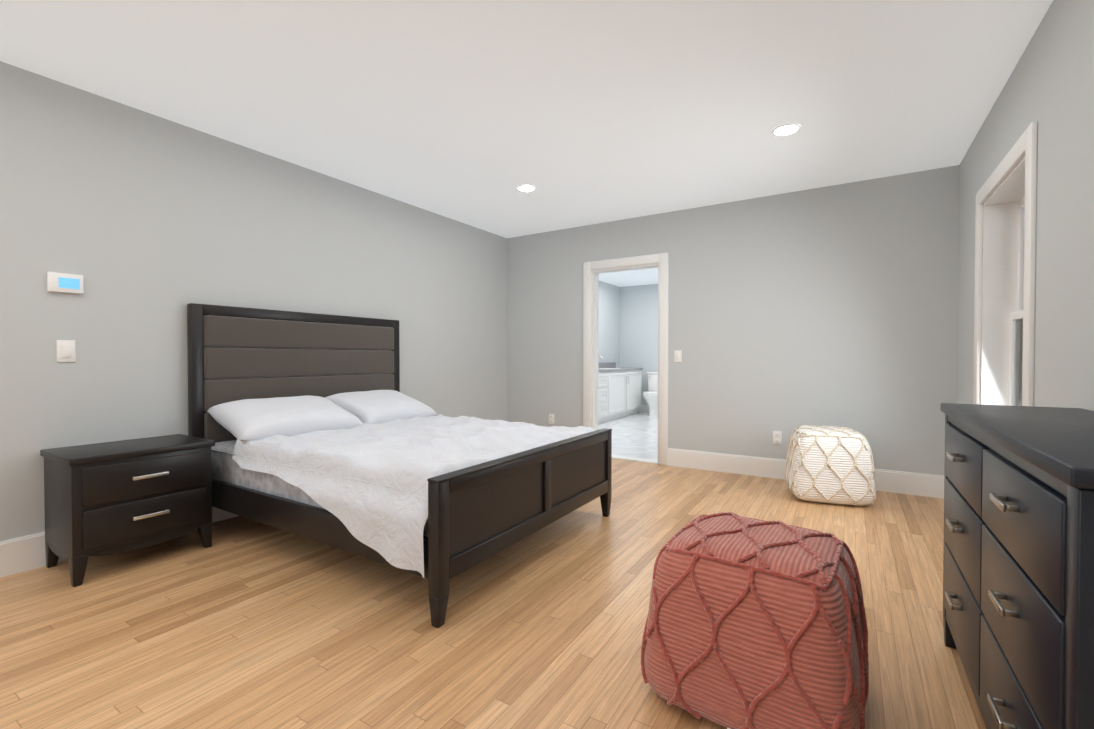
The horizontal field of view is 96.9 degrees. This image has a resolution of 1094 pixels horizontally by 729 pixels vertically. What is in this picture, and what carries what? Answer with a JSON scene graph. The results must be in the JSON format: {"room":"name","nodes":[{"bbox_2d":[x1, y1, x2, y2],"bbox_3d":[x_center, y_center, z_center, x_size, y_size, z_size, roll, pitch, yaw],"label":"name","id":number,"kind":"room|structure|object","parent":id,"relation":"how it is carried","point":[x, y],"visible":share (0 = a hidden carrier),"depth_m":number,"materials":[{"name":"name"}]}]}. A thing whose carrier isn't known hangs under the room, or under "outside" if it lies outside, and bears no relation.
{"room":"bedroom","nodes":[
{"label":"bedroom","id":0,"kind":"room"},
{"bbox_2d":[0,61,506,540],"bbox_3d":[-2.531,-0.222,2.677,0.140,2.500,7.810,0,1,32],"label":"wall","id":1,"kind":"structure","parent":0,"point":[149,227],"depth_m":2.90,"materials":[{"name":"grey paint"}]},
{"bbox_2d":[56,340,75,361],"bbox_3d":[-2.524,-0.071,2.545,0.011,0.115,0.072,0,1,32],"label":"light switch","id":2,"kind":"object","parent":1,"relation":"attached to","point":[66,350],"visible":1,"depth_m":2.54,"materials":[{"name":"white plastic"}]},
{"bbox_2d":[0,506,238,577],"bbox_3d":[-2.465,0.942,2.651,0.016,0.172,7.530,0,1,32],"label":"baseboard","id":3,"kind":"structure","parent":1,"relation":"attached to","point":[22,554],"depth_m":2.42,"materials":[{"name":"white wood"}]},
{"bbox_2d":[0,412,985,728],"bbox_3d":[0.310,1.066,3.528,4.980,0.100,12.230,0,1,32],"label":"floor","id":4,"kind":"structure","parent":0,"point":[244,623],"depth_m":1.91,"materials":[{"name":"brown wood"}]},
{"bbox_2d":[40,434,214,586],"bbox_3d":[-2.206,0.729,2.587,0.470,0.600,0.604,0,1,32],"label":"nightstand","id":5,"kind":"object","parent":4,"relation":"on","point":[107,498],"visible":1,"depth_m":2.42,"materials":[{"name":"brown wood"}]},
{"bbox_2d":[187,303,611,627],"bbox_3d":[-0.902,0.322,3.122,2.132,1.400,1.646,0,1,32],"label":"bed","id":6,"kind":"object","parent":4,"relation":"on","point":[320,428],"visible":0.98,"depth_m":2.76,"materials":[{"name":"brown wood"}]},
{"bbox_2d":[598,368,642,422],"bbox_3d":[1.074,0.527,8.583,0.600,0.840,1.950,0,1,32],"label":"bathroom vanity","id":7,"kind":"object","parent":4,"relation":"on","point":[619,392],"depth_m":8.37,"materials":[{"name":"white wood"}]},
{"bbox_2d":[599,367,637,370],"bbox_3d":[1.063,0.090,8.584,0.574,0.035,1.980,0,1,32],"label":"countertop","id":8,"kind":"structure","parent":7,"relation":"on","point":[600,368],"depth_m":8.48,"materials":[{"name":"grey stone"}]},
{"bbox_2d":[643,372,657,415],"bbox_3d":[2.026,0.544,9.053,0.450,0.795,0.705,0,1,32],"label":"toilet","id":9,"kind":"object","parent":4,"relation":"on","point":[650,395],"visible":0.54,"depth_m":8.89,"materials":[{"name":"white ceramic"}]},
{"bbox_2d":[641,512,868,728],"bbox_3d":[0.651,0.788,1.532,0.606,0.510,0.625,1,1,36],"label":"pouf","id":10,"kind":"object","parent":4,"relation":"on","point":[751,623],"visible":1,"depth_m":1.34,"materials":[{"name":"fabric"}]},
{"bbox_2d":[785,425,875,505],"bbox_3d":[2.144,0.749,3.706,0.553,0.530,0.553,0,1,20],"label":"pouf","id":11,"kind":"object","parent":4,"relation":"on","point":[831,464],"visible":1,"depth_m":3.49,"materials":[{"name":"beige fabric"}]},
{"bbox_2d":[940,403,1093,728],"bbox_3d":[1.296,0.600,1.201,0.392,0.895,1.269,0,1,32],"label":"dresser","id":12,"kind":"object","parent":4,"relation":"on","point":[1018,588],"visible":1,"depth_m":1.02,"materials":[{"name":"black wood"}]},
{"bbox_2d":[0,0,1052,286],"bbox_3d":[0.310,-1.534,3.493,4.980,0.100,12.230,0,1,32],"label":"ceiling","id":13,"kind":"structure","parent":0,"point":[574,112],"depth_m":2.56,"materials":[{"name":"white paint"}]},
{"bbox_2d":[517,185,535,191],"bbox_3d":[-0.174,-1.489,4.096,0.159,0.005,0.159,0,1,-13],"label":"recessed light","id":14,"kind":"object","parent":13,"relation":"in","point":[524,188],"depth_m":4.10,"materials":[{"name":"white"}]},
{"bbox_2d":[772,124,800,135],"bbox_3d":[1.506,-1.474,3.048,0.159,0.005,0.159,0,1,-13],"label":"recessed light","id":15,"kind":"object","parent":13,"relation":"in","point":[786,130],"depth_m":3.04,"materials":[{"name":"white"}]},
{"bbox_2d":[599,281,619,367],"bbox_3d":[0.322,-0.296,8.104,0.140,2.500,4.420,0,1,32],"label":"wall","id":16,"kind":"structure","parent":0,"point":[609,323],"depth_m":9.39,"materials":[{"name":"white paint"}]},
{"bbox_2d":[599,363,615,366],"bbox_3d":[0.828,0.020,8.730,0.020,0.100,1.980,0,1,32],"label":"backsplash","id":17,"kind":"structure","parent":16,"relation":"attached to","point":[600,364],"depth_m":9.23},
{"bbox_2d":[620,284,657,404],"bbox_3d":[2.638,-0.311,9.182,2.650,2.500,0.140,0,1,32],"label":"wall","id":18,"kind":"structure","parent":0,"point":[638,326],"depth_m":9.59,"materials":[{"name":"white paint"}]},
{"bbox_2d":[637,405,648,411],"bbox_3d":[2.593,0.870,9.134,2.580,0.140,0.016,0,1,32],"label":"baseboard","id":19,"kind":"structure","parent":18,"relation":"attached to","point":[644,408],"depth_m":9.54,"materials":[{"name":"white"}]},
{"bbox_2d":[507,165,958,475],"bbox_3d":[1.331,-0.251,4.789,4.180,2.500,0.140,0,1,32],"label":"wall","id":20,"kind":"structure","parent":0,"point":[832,305],"depth_m":4.24,"materials":[{"name":"grey paint"}]},
{"bbox_2d":[549,414,553,423],"bbox_3d":[0.052,0.619,5.508,0.072,0.115,0.010,0,1,32],"label":"electrical outlet","id":21,"kind":"object","parent":20,"relation":"attached to","point":[551,418],"visible":1,"depth_m":5.50,"materials":[{"name":"white plastic"}]},
{"bbox_2d":[583,253,668,464],"bbox_3d":[0.839,-0.055,5.098,0.940,2.100,0.180,0,1,32],"label":"door frame","id":22,"kind":"structure","parent":20,"relation":"attached to","point":[591,272],"depth_m":5.09,"materials":[{"name":"white wood"}]},
{"bbox_2d":[674,350,681,361],"bbox_3d":[1.278,-0.080,4.734,0.072,0.115,0.011,0,1,32],"label":"light switch","id":23,"kind":"object","parent":20,"relation":"attached to","point":[677,355],"visible":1,"depth_m":4.73,"materials":[{"name":"white plastic"}]},
{"bbox_2d":[773,431,781,444],"bbox_3d":[2.029,0.646,4.276,0.072,0.115,0.010,0,1,32],"label":"electrical outlet","id":24,"kind":"object","parent":20,"relation":"attached to","point":[777,437],"visible":1,"depth_m":4.27,"materials":[{"name":"white plastic"}]},
{"bbox_2d":[668,448,943,498],"bbox_3d":[2.113,0.921,4.225,2.160,0.172,0.016,0,1,32],"label":"baseboard","id":25,"kind":"structure","parent":20,"relation":"attached to","point":[919,484],"depth_m":4.31,"materials":[{"name":"white wood"}]},
{"bbox_2d":[957,0,1093,410],"bbox_3d":[1.165,-0.191,0.373,0.210,2.500,7.810,0,1,32],"label":"wall","id":26,"kind":"structure","parent":0,"point":[1063,78],"depth_m":1.92,"materials":[{"name":"grey paint"}]},
{"bbox_3d":[-2.526,-0.426,2.542,0.006,0.100,0.135,0,1,32],"label":"thermostat plate","id":27,"kind":"object","parent":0,"visible":0},
{"bbox_2d":[47,272,83,293],"bbox_3d":[-2.519,-0.425,2.537,0.023,0.100,0.135,0,1,32],"label":"thermostat","id":28,"kind":"object","parent":27,"relation":"attached to","point":[65,283],"visible":1,"depth_m":2.53,"materials":[{"name":"white plastic"}]},
{"bbox_3d":[2.501,0.720,2.529,0.210,0.620,0.920,0,1,32],"label":"wall","id":29,"kind":"structure","parent":0,"visible":0},
{"bbox_2d":[973,121,1037,405],"bbox_3d":[2.477,-0.270,2.530,0.265,1.580,1.140,0,1,32],"label":"window","id":30,"kind":"structure","parent":29,"relation":"in","point":[1005,283],"depth_m":2.87,"materials":[{"name":"white"}]}
]}

